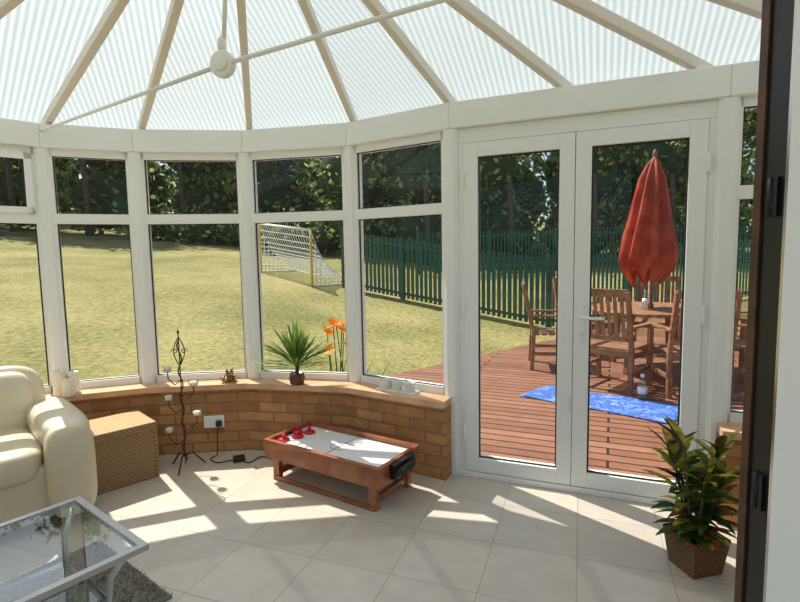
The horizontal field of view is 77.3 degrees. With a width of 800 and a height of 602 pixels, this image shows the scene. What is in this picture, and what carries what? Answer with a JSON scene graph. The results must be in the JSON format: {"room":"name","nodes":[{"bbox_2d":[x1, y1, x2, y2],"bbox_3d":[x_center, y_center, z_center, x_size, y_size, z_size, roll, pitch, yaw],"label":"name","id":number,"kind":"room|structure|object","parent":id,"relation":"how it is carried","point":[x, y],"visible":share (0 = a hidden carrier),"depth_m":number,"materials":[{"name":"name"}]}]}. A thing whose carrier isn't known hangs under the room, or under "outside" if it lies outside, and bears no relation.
{"room":"sunroom","nodes":[
{"label":"sunroom","id":0,"kind":"room"},
{"bbox_2d":[0,118,40,146],"bbox_3d":[-2.767,-1.101,3.189,0.805,0.160,0.160,-6,7,-43],"label":"eaves","id":1,"kind":"object","parent":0,"point":[12,132],"depth_m":3.31,"materials":[{"name":"white plastic"}]},
{"bbox_2d":[0,144,52,393],"bbox_3d":[-2.738,-0.175,3.263,0.761,1.700,0.095,-6,7,-43],"label":"window","id":2,"kind":"structure","parent":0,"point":[29,215],"depth_m":3.39,"materials":[{"name":"white plastic"}]},
{"bbox_2d":[45,392,59,397],"bbox_3d":[-2.703,0.693,3.321,0.823,0.040,0.335,-6,7,-43],"label":"window sill","id":3,"kind":"structure","parent":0,"point":[47,394],"depth_m":3.47,"materials":[{"name":"beige wood"}]},
{"bbox_2d":[39,123,132,151],"bbox_3d":[-2.217,-1.145,3.559,0.607,0.160,0.160,-3,6,-21],"label":"eaves","id":4,"kind":"object","parent":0,"point":[74,137],"depth_m":3.49,"materials":[{"name":"white plastic"}]},
{"bbox_2d":[60,383,147,400],"bbox_3d":[-2.169,0.651,3.681,0.622,0.040,0.335,-3,6,-21],"label":"window sill","id":5,"kind":"structure","parent":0,"point":[129,389],"depth_m":3.57,"materials":[{"name":"beige wood"}]},
{"bbox_2d":[69,393,145,419],"bbox_3d":[-2.165,0.909,3.708,0.612,0.480,0.270,-3,6,-21],"label":"wall","id":6,"kind":"structure","parent":0,"point":[96,408],"depth_m":3.58,"materials":[{"name":"brick"}]},
{"bbox_2d":[131,129,242,152],"bbox_3d":[-1.550,-1.171,3.710,0.810,0.160,0.160,-2,5,-7],"label":"eaves","id":7,"kind":"object","parent":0,"point":[143,140],"depth_m":3.63,"materials":[{"name":"white plastic"}]},
{"bbox_2d":[143,378,251,392],"bbox_3d":[-1.513,0.625,3.830,0.823,0.040,0.335,-2,5,-7],"label":"window sill","id":8,"kind":"structure","parent":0,"point":[203,385],"depth_m":3.69,"materials":[{"name":"brown wood"}]},
{"bbox_2d":[145,389,250,454],"bbox_3d":[-1.509,0.884,3.856,0.814,0.480,0.270,-2,5,-7],"label":"wall","id":9,"kind":"structure","parent":0,"point":[233,404],"depth_m":3.72,"materials":[{"name":"brick"}]},
{"bbox_2d":[49,148,141,388],"bbox_3d":[-2.194,-0.219,3.637,0.569,1.700,0.080,-3,6,-21],"label":"window","id":10,"kind":"structure","parent":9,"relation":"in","point":[59,218],"depth_m":3.58,"materials":[{"name":"white plastic"}]},
{"bbox_2d":[140,153,247,381],"bbox_3d":[-1.534,-0.244,3.786,0.775,1.700,0.080,-2,5,-7],"label":"window","id":11,"kind":"structure","parent":9,"relation":"in","point":[218,218],"depth_m":3.73,"materials":[{"name":"white plastic"}]},
{"bbox_2d":[204,415,224,427],"bbox_3d":[-1.384,0.900,3.713,0.146,0.090,0.045,-2,5,-7],"label":"wall socket","id":12,"kind":"object","parent":9,"relation":"attached to","point":[213,421],"visible":1,"depth_m":3.72,"materials":[{"name":"white plastic"}]},
{"bbox_2d":[248,317,338,385],"bbox_3d":[-0.757,0.370,3.543,0.683,0.496,0.415,-1,5,0],"label":"potted palm","id":13,"kind":"object","parent":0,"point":[295,347],"visible":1,"depth_m":3.59,"materials":[{"name":"green plant"}]},
{"bbox_2d":[241,122,346,152],"bbox_3d":[-0.753,-1.181,3.670,0.856,0.160,0.160,0,5,12],"label":"eaves","id":14,"kind":"object","parent":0,"point":[333,135],"depth_m":3.59,"materials":[{"name":"white plastic"}]},
{"bbox_2d":[248,389,347,449],"bbox_3d":[-0.726,0.874,3.816,0.862,0.480,0.270,0,5,12],"label":"wall","id":15,"kind":"structure","parent":0,"point":[271,412],"depth_m":3.69,"materials":[{"name":"brick"}]},
{"bbox_2d":[249,147,348,380],"bbox_3d":[-0.740,-0.254,3.746,0.818,1.700,0.080,0,5,12],"label":"window","id":16,"kind":"structure","parent":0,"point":[324,215],"depth_m":3.72,"materials":[{"name":"white plastic"}]},
{"bbox_2d":[246,378,352,392],"bbox_3d":[-0.731,0.615,3.790,0.872,0.040,0.335,0,5,12],"label":"window sill","id":17,"kind":"structure","parent":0,"point":[258,383],"depth_m":3.66,"materials":[{"name":"beige wood"}]},
{"bbox_2d":[0,450,736,601],"bbox_3d":[-0.472,1.346,1.601,5.910,0.060,4.941,-1,5,0],"label":"floor","id":18,"kind":"structure","parent":0,"point":[229,531],"depth_m":2.54,"materials":[{"name":"tile"}]},
{"bbox_2d":[0,365,97,533],"bbox_3d":[-2.349,0.834,2.728,0.903,0.817,1.038,4,7,45],"label":"armchair","id":19,"kind":"object","parent":18,"relation":"on","point":[48,455],"visible":0.97,"depth_m":2.70,"materials":[{"name":"beige leather"}]},
{"bbox_2d":[0,539,172,601],"bbox_3d":[-1.626,1.298,1.891,0.744,0.021,1.224,3,7,38],"label":"shaggy rug","id":20,"kind":"object","parent":18,"relation":"on","point":[130,584],"visible":0.76,"depth_m":2.23,"materials":[{"name":"grey carpet"}]},
{"bbox_2d":[0,496,148,601],"bbox_3d":[-1.488,1.123,1.679,0.639,0.385,0.998,3,7,37],"label":"glass coffee table","id":21,"kind":"object","parent":20,"relation":"on","point":[139,545],"visible":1,"depth_m":1.95,"materials":[{"name":"grey metal"}]},
{"bbox_2d":[88,410,159,495],"bbox_3d":[-1.873,0.990,3.323,0.381,0.380,0.381,4,7,45],"label":"storage box","id":22,"kind":"object","parent":18,"relation":"on","point":[126,444],"visible":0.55,"depth_m":3.21,"materials":[{"name":"beige wicker"}]},
{"bbox_2d":[161,330,205,474],"bbox_3d":[-1.494,0.678,3.410,0.251,0.967,0.217,-2,5,-10],"label":"candle stand","id":23,"kind":"object","parent":18,"relation":"on","point":[196,413],"visible":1,"depth_m":3.42,"materials":[{"name":"brown metal"}]},
{"bbox_2d":[210,426,270,462],"bbox_3d":[-1.151,1.038,3.580,0.451,0.210,0.162,0,5,13],"label":"power cable","id":24,"kind":"object","parent":18,"relation":"on","point":[236,458],"visible":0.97,"depth_m":3.56,"materials":[{"name":"black plastic"}]},
{"bbox_2d":[263,420,419,511],"bbox_3d":[-0.359,1.023,3.187,0.986,0.286,0.432,2,6,33],"label":"table","id":25,"kind":"object","parent":18,"relation":"on","point":[372,461],"visible":1,"depth_m":3.10,"materials":[{"name":"brown wood"}]},
{"bbox_2d":[641,415,741,579],"bbox_3d":[1.347,0.872,2.274,0.433,0.698,0.441,-2,5,-12],"label":"potted croton","id":26,"kind":"object","parent":18,"relation":"on","point":[696,547],"visible":0.98,"depth_m":2.23,"materials":[{"name":"plant"}]},
{"bbox_2d":[0,0,760,130],"bbox_3d":[-0.521,-1.506,2.260,5.950,0.700,3.141,-1,5,0],"label":"ceiling","id":27,"kind":"structure","parent":0,"point":[41,41],"depth_m":2.86,"materials":[{"name":"white plastic"}]},
{"bbox_2d":[0,0,761,129],"bbox_3d":[-0.522,-1.477,2.258,5.962,0.778,3.176,-1,5,0],"label":"roof beams","id":28,"kind":"structure","parent":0,"point":[589,9],"depth_m":2.68,"materials":[{"name":"white plastic"}]},
{"bbox_2d":[346,102,448,145],"bbox_3d":[-0.009,-1.167,3.373,0.825,0.160,0.160,2,6,32],"label":"eaves","id":29,"kind":"object","parent":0,"point":[434,118],"depth_m":3.28,"materials":[{"name":"white plastic"}]},
{"bbox_2d":[344,382,450,408],"bbox_3d":[-0.001,0.630,3.498,0.846,0.040,0.335,2,6,32],"label":"window sill","id":30,"kind":"structure","parent":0,"point":[427,399],"depth_m":3.33,"materials":[{"name":"beige wood"}]},
{"bbox_2d":[375,378,419,394],"bbox_3d":[-0.020,0.581,3.438,0.308,0.068,0.099,2,6,32],"label":"tealight holder","id":31,"kind":"object","parent":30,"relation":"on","point":[409,386],"visible":1,"depth_m":3.41,"materials":[{"name":"beige ceramic"}]},
{"bbox_2d":[347,393,451,480],"bbox_3d":[0.005,0.888,3.523,0.838,0.480,0.270,2,6,32],"label":"wall","id":32,"kind":"structure","parent":0,"point":[428,427],"depth_m":3.31,"materials":[{"name":"brick"}]},
{"bbox_2d":[39,0,450,131],"bbox_3d":[-0.410,-1.270,1.912,5.031,0.811,0.390,2,6,32],"label":"bar","id":33,"kind":"object","parent":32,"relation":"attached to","point":[222,63],"visible":1,"depth_m":1.90,"materials":[{"name":"white plastic"}]},
{"bbox_2d":[33,96,740,474],"bbox_3d":[-0.511,0.066,3.069,5.807,2.220,1.703,-1,5,0],"label":"window posts","id":34,"kind":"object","parent":32,"relation":"attached to","point":[729,108],"depth_m":3.28,"materials":[{"name":"white plastic"}]},
{"bbox_2d":[51,369,79,396],"bbox_3d":[-2.319,0.560,3.473,0.160,0.184,0.155,-5,6,-34],"label":"pillar candles","id":35,"kind":"object","parent":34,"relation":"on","point":[67,384],"visible":1,"depth_m":3.43,"materials":[{"name":"beige wax"}]},
{"bbox_2d":[221,368,237,383],"bbox_3d":[-1.286,0.555,3.758,0.123,0.106,0.120,-4,6,-30],"label":"ornament","id":36,"kind":"object","parent":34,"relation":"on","point":[228,376],"visible":1,"depth_m":3.73,"materials":[{"name":"ceramic"}]},
{"bbox_2d":[354,131,444,394],"bbox_3d":[0.006,-0.240,3.448,0.795,1.700,0.080,2,6,32],"label":"window","id":37,"kind":"structure","parent":32,"relation":"in","point":[428,209],"depth_m":3.45,"materials":[{"name":"white plastic"}]},
{"bbox_2d":[462,132,575,484],"bbox_3d":[0.718,0.070,3.084,0.664,2.085,0.090,1,6,22],"label":"door","id":38,"kind":"structure","parent":32,"relation":"in","point":[559,472],"depth_m":3.04,"materials":[{"name":"white plastic"}]},
{"bbox_2d":[458,99,717,507],"bbox_3d":[1.038,0.047,2.983,1.420,2.220,0.130,1,6,22],"label":"door frame","id":39,"kind":"structure","parent":32,"relation":"attached to","point":[701,109],"depth_m":2.85,"materials":[{"name":"white plastic"}]},
{"bbox_2d":[449,64,731,128],"bbox_3d":[1.017,-1.139,2.879,1.486,0.160,0.160,1,6,22],"label":"header beam","id":40,"kind":"structure","parent":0,"point":[714,82],"depth_m":2.77,"materials":[{"name":"white plastic"}]},
{"bbox_2d":[716,430,741,526],"bbox_3d":[2.054,0.937,2.616,0.713,0.480,0.270,1,6,22],"label":"wall","id":41,"kind":"structure","parent":0,"point":[733,456],"depth_m":2.60,"materials":[{"name":"brick"}]},
{"bbox_2d":[571,118,710,500],"bbox_3d":[1.328,0.085,2.812,0.664,2.085,0.134,1,6,22],"label":"door","id":42,"kind":"structure","parent":41,"relation":"in","point":[696,132],"depth_m":2.78,"materials":[{"name":"white plastic"}]},
{"bbox_2d":[716,422,741,440],"bbox_3d":[2.058,0.678,2.586,0.733,0.040,0.335,1,6,22],"label":"sill","id":43,"kind":"structure","parent":41,"relation":"attached to","point":[726,428],"depth_m":2.61,"materials":[{"name":"beige wood"}]},
{"bbox_2d":[727,95,757,422],"bbox_3d":[2.017,-0.192,2.556,0.636,1.700,0.080,1,6,22],"label":"window","id":44,"kind":"structure","parent":41,"relation":"in","point":[745,191],"depth_m":2.61,"materials":[{"name":"white plastic"}]},
{"bbox_2d":[730,60,759,96],"bbox_3d":[2.031,-1.118,2.469,0.703,0.160,0.160,1,6,22],"label":"eaves","id":45,"kind":"object","parent":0,"point":[745,75],"depth_m":2.50,"materials":[{"name":"white plastic"}]},
{"bbox_3d":[-0.504,-0.206,0.693,6.000,3.200,0.220,-1,5,0],"label":"wall","id":46,"kind":"structure","parent":0,"visible":0},
{"bbox_2d":[734,0,799,601],"bbox_3d":[0.610,0.261,0.748,0.046,2.220,0.240,-1,5,0],"label":"door frame","id":47,"kind":"structure","parent":46,"relation":"attached to","point":[768,529],"depth_m":0.79,"materials":[{"name":"brown wood"}]},
{"label":"outside","id":48,"kind":"structure","parent":0,"visible":0},
{"bbox_2d":[0,208,751,384],"bbox_3d":[-0.105,-6.011,28.567,120.000,9.854,82.000,-1,5,0],"label":"lawn","id":49,"kind":"structure","parent":48,"point":[198,294],"depth_m":9.37,"materials":[{"name":"green plant"}]},
{"bbox_2d":[0,202,17,234],"bbox_3d":[-18.709,-3.640,20.846,4.480,2.551,3.163,-2,5,-15],"label":"shrub","id":50,"kind":"object","parent":49,"relation":"on","point":[1,225],"visible":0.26,"depth_m":21.38,"materials":[{"name":"green plant"}]},
{"bbox_2d":[0,157,76,231],"bbox_3d":[-17.839,-8.992,24.970,7.106,12.291,5.795,-1,5,0],"label":"tree","id":51,"kind":"object","parent":49,"relation":"on","point":[12,181],"visible":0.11,"depth_m":23.83,"materials":[{"name":"green plant"}]},
{"bbox_2d":[1,158,88,212],"bbox_3d":[-23.344,-11.256,33.561,10.680,14.324,5.634,-1,5,0],"label":"tree","id":52,"kind":"object","parent":49,"relation":"on","point":[59,165],"visible":0.02,"depth_m":32.61,"materials":[{"name":"green plant"}]},
{"bbox_2d":[54,158,161,235],"bbox_3d":[-15.187,-8.610,24.620,7.373,12.040,5.562,-1,5,-5],"label":"tree","id":53,"kind":"object","parent":49,"relation":"on","point":[98,191],"visible":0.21,"depth_m":23.55,"materials":[{"name":"green plant"}]},
{"bbox_2d":[62,162,177,213],"bbox_3d":[-17.510,-10.813,33.514,10.043,14.186,5.542,-1,5,0],"label":"tree","id":54,"kind":"object","parent":49,"relation":"on","point":[159,182],"visible":0.02,"depth_m":32.81,"materials":[{"name":"green plant"}]},
{"bbox_2d":[115,209,179,240],"bbox_3d":[-11.260,-3.351,22.706,3.349,1.882,2.295,-1,5,0],"label":"shrub","id":55,"kind":"object","parent":49,"relation":"on","point":[156,230],"visible":0.28,"depth_m":22.58,"materials":[{"name":"green plant"}]},
{"bbox_2d":[149,162,237,213],"bbox_3d":[-10.848,-8.725,26.564,6.027,11.867,5.422,-1,5,0],"label":"tree","id":56,"kind":"object","parent":49,"relation":"on","point":[208,195],"visible":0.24,"depth_m":25.98,"materials":[{"name":"green plant"}]},
{"bbox_2d":[164,204,231,244],"bbox_3d":[-8.794,-3.278,22.304,3.356,2.023,2.556,-1,5,0],"label":"shrub","id":57,"kind":"object","parent":49,"relation":"on","point":[199,234],"visible":0.45,"depth_m":21.82,"materials":[{"name":"green plant"}]},
{"bbox_2d":[151,165,258,212],"bbox_3d":[-11.523,-10.713,33.459,11.093,14.378,5.773,-1,5,0],"label":"tree","id":58,"kind":"object","parent":49,"relation":"on","point":[164,169],"visible":0.02,"depth_m":32.29,"materials":[{"name":"green plant"}]},
{"bbox_2d":[212,224,261,245],"bbox_3d":[-6.793,-3.050,22.216,3.311,1.728,2.321,-1,5,0],"label":"shrub","id":59,"kind":"object","parent":49,"relation":"on","point":[230,231],"visible":0.19,"depth_m":21.73,"materials":[{"name":"green plant"}]},
{"bbox_2d":[208,159,319,223],"bbox_3d":[-7.699,-8.589,26.220,7.065,11.845,5.783,2,6,30],"label":"tree","id":60,"kind":"object","parent":49,"relation":"on","point":[271,192],"visible":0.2,"depth_m":25.35,"materials":[{"name":"green plant"}]},
{"bbox_2d":[257,160,318,193],"bbox_3d":[-5.539,-10.446,33.519,10.856,14.199,5.607,-1,5,0],"label":"tree","id":61,"kind":"object","parent":49,"relation":"on","point":[293,173],"visible":0.02,"depth_m":32.24,"materials":[{"name":"green plant"}]},
{"bbox_2d":[259,224,341,286],"bbox_3d":[-2.592,-1.291,13.291,1.149,1.697,2.717,-6,7,-41],"label":"goal","id":62,"kind":"object","parent":49,"relation":"on","point":[311,272],"visible":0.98,"depth_m":13.07,"materials":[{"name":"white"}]},
{"bbox_2d":[261,206,340,255],"bbox_3d":[-4.169,-2.669,19.881,4.012,2.283,2.923,-1,5,0],"label":"shrub","id":63,"kind":"object","parent":49,"relation":"on","point":[324,243],"visible":0.38,"depth_m":19.47,"materials":[{"name":"green plant"}]},
{"bbox_2d":[289,157,368,224],"bbox_3d":[-3.675,-8.436,27.000,6.422,12.028,5.387,-1,5,0],"label":"tree","id":64,"kind":"object","parent":49,"relation":"on","point":[319,205],"visible":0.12,"depth_m":26.55,"materials":[{"name":"green plant"}]},
{"bbox_2d":[289,150,395,256],"bbox_3d":[-1.721,-6.091,21.189,4.569,9.685,5.384,4,7,43],"label":"tree","id":65,"kind":"object","parent":49,"relation":"on","point":[329,172],"visible":0.23,"depth_m":20.13,"materials":[{"name":"green plant"}]},
{"bbox_2d":[294,317,393,376],"bbox_3d":[-0.525,0.642,4.406,0.980,1.087,1.015,-1,5,0],"label":"lilies","id":66,"kind":"object","parent":49,"relation":"on","point":[335,323],"visible":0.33,"depth_m":4.37,"materials":[{"name":"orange plant"}]},
{"bbox_2d":[363,150,396,245],"bbox_3d":[-0.613,-8.393,27.226,6.770,12.412,5.812,-1,5,0],"label":"tree","id":67,"kind":"object","parent":49,"relation":"on","point":[385,197],"visible":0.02,"depth_m":27.58,"materials":[{"name":"green plant"}]},
{"bbox_2d":[362,142,441,264],"bbox_3d":[0.678,-5.804,20.492,4.871,9.405,4.871,-1,5,0],"label":"tree","id":68,"kind":"object","parent":49,"relation":"on","point":[409,177],"visible":0.25,"depth_m":19.34,"materials":[{"name":"green plant"}]},
{"bbox_2d":[435,154,551,263],"bbox_3d":[3.493,-5.781,20.009,5.191,9.409,4.763,-1,5,0],"label":"tree","id":69,"kind":"object","parent":49,"relation":"on","point":[499,176],"visible":0.23,"depth_m":18.91,"materials":[{"name":"green plant"}]},
{"bbox_2d":[489,152,555,241],"bbox_3d":[6.560,-9.411,29.701,9.651,13.601,5.490,-1,5,0],"label":"tree","id":70,"kind":"object","parent":49,"relation":"on","point":[522,184],"visible":0.04,"depth_m":28.54,"materials":[{"name":"green plant"}]},
{"bbox_2d":[340,223,751,327],"bbox_3d":[7.090,-0.983,13.040,17.102,2.460,6.821,-2,5,-8],"label":"fence","id":71,"kind":"object","parent":49,"relation":"on","point":[548,263],"visible":0.34,"depth_m":11.09,"materials":[{"name":"teal wood"}]},
{"bbox_2d":[388,329,744,479],"bbox_3d":[4.392,0.941,5.618,9.250,0.075,8.000,-1,5,0],"label":"deck","id":72,"kind":"object","parent":49,"relation":"on","point":[514,426],"visible":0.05,"depth_m":4.78,"materials":[{"name":"brown wood"}]},
{"bbox_2d":[519,385,555,402],"bbox_3d":[1.567,0.976,5.282,0.386,0.016,0.599,3,7,40],"label":"towel","id":73,"kind":"object","parent":72,"relation":"on","point":[547,393],"depth_m":5.24,"materials":[{"name":"blue fabric"}]},
{"bbox_2d":[521,281,555,369],"bbox_3d":[1.958,0.305,6.570,0.712,1.103,0.636,0,5,12],"label":"garden chair","id":74,"kind":"object","parent":72,"relation":"on","point":[534,331],"visible":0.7,"depth_m":6.34,"materials":[{"name":"brown wood"}]},
{"bbox_2d":[552,278,613,349],"bbox_3d":[2.737,0.209,7.451,0.636,1.103,0.712,-3,6,-20],"label":"garden chair","id":75,"kind":"object","parent":72,"relation":"on","point":[554,280],"visible":0.08,"depth_m":7.57,"materials":[{"name":"brown wood"}]},
{"bbox_2d":[590,288,654,394],"bbox_3d":[2.353,0.394,5.530,0.712,1.103,0.636,-6,7,-44],"label":"garden chair","id":76,"kind":"object","parent":72,"relation":"on","point":[603,344],"visible":0.66,"depth_m":5.28,"materials":[{"name":"brown wood"}]},
{"bbox_2d":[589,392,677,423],"bbox_3d":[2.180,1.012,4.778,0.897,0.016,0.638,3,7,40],"label":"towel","id":77,"kind":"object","parent":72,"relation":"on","point":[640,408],"depth_m":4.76,"materials":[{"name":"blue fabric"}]},
{"bbox_2d":[591,302,680,374],"bbox_3d":[3.159,0.469,6.325,1.492,0.784,1.492,-1,5,0],"label":"patio table","id":78,"kind":"object","parent":72,"relation":"on","point":[660,309],"visible":0.38,"depth_m":6.18,"materials":[{"name":"brown wood"}]},
{"bbox_2d":[642,287,649,303],"bbox_3d":[2.990,-0.034,6.078,0.082,0.270,0.082,-1,5,0],"label":"water bottle","id":79,"kind":"object","parent":78,"relation":"on","point":[644,300],"visible":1,"depth_m":6.05,"materials":[{"name":"plastic"}]},
{"bbox_2d":[618,149,678,307],"bbox_3d":[3.085,-0.886,6.212,0.692,1.940,0.693,-1,5,0],"label":"parasol","id":80,"kind":"object","parent":78,"relation":"on","point":[649,246],"visible":0.99,"depth_m":6.04,"materials":[{"name":"fabric"}]},
{"bbox_2d":[637,374,646,393],"bbox_3d":[2.435,0.862,5.025,0.092,0.260,0.092,-1,5,0],"label":"water bottle","id":81,"kind":"object","parent":72,"relation":"on","point":[640,389],"visible":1,"depth_m":5.00,"materials":[{"name":"plastic"}]},
{"bbox_2d":[633,276,679,341],"bbox_3d":[3.778,0.196,7.398,0.636,1.103,0.712,2,6,30],"label":"garden chair","id":82,"kind":"object","parent":72,"relation":"on","point":[673,279],"visible":0.24,"depth_m":7.54,"materials":[{"name":"brown wood"}]},
{"bbox_2d":[647,290,742,399],"bbox_3d":[3.022,0.413,5.197,0.636,1.103,0.712,0,5,7],"label":"garden chair","id":83,"kind":"object","parent":72,"relation":"on","point":[672,348],"visible":0.36,"depth_m":5.01,"materials":[{"name":"brown wood"}]},
{"bbox_2d":[734,318,746,378],"bbox_3d":[3.886,0.387,5.326,0.636,1.103,0.712,-5,7,-36],"label":"garden chair","id":84,"kind":"object","parent":72,"relation":"on","point":[740,343],"visible":0.14,"depth_m":5.71,"materials":[{"name":"brown wood"}]},
{"bbox_2d":[734,311,747,376],"bbox_3d":[4.403,0.310,6.052,0.712,1.103,0.636,0,5,12],"label":"garden chair","id":85,"kind":"object","parent":72,"relation":"on","point":[738,332],"visible":0.06,"depth_m":6.04,"materials":[{"name":"brown wood"}]},
{"bbox_2d":[521,145,641,258],"bbox_3d":[7.084,-5.787,19.941,4.890,9.440,4.931,-1,5,0],"label":"tree","id":86,"kind":"object","parent":49,"relation":"on","point":[606,173],"visible":0.25,"depth_m":19.08,"materials":[{"name":"green plant"}]},
{"bbox_2d":[541,141,671,239],"bbox_3d":[12.684,-9.424,29.742,10.034,13.684,5.485,-1,5,0],"label":"tree","id":87,"kind":"object","parent":49,"relation":"on","point":[612,217],"visible":0.03,"depth_m":28.42,"materials":[{"name":"green plant"}]},
{"bbox_2d":[599,140,686,255],"bbox_3d":[9.843,-5.939,20.339,5.420,9.636,4.766,-1,5,0],"label":"tree","id":88,"kind":"object","parent":49,"relation":"on","point":[667,157],"visible":0.22,"depth_m":19.28,"materials":[{"name":"green plant"}]},
{"bbox_2d":[666,109,756,252],"bbox_3d":[12.801,-6.199,21.373,5.372,9.485,4.738,-1,5,0],"label":"tree","id":89,"kind":"object","parent":49,"relation":"on","point":[680,186],"visible":0.07,"depth_m":20.72,"materials":[{"name":"green plant"}]},
{"bbox_2d":[669,108,756,238],"bbox_3d":[18.597,-9.554,29.623,9.861,13.629,5.571,-1,5,0],"label":"tree","id":90,"kind":"object","parent":49,"relation":"on","point":[746,134],"visible":0.06,"depth_m":28.70,"materials":[{"name":"green plant"}]},
{"bbox_2d":[742,155,754,235],"bbox_3d":[24.856,-9.672,29.701,9.750,13.557,5.360,-1,5,0],"label":"tree","id":91,"kind":"object","parent":49,"relation":"on","point":[744,160],"visible":0.02,"depth_m":29.81,"materials":[{"name":"green plant"}]},
{"bbox_2d":[744,109,756,130],"bbox_3d":[15.617,-5.788,18.453,5.635,9.823,4.858,-1,5,0],"label":"tree","id":92,"kind":"object","parent":49,"relation":"on","point":[754,110],"visible":0.04,"depth_m":19.66,"materials":[{"name":"green plant"}]}
]}

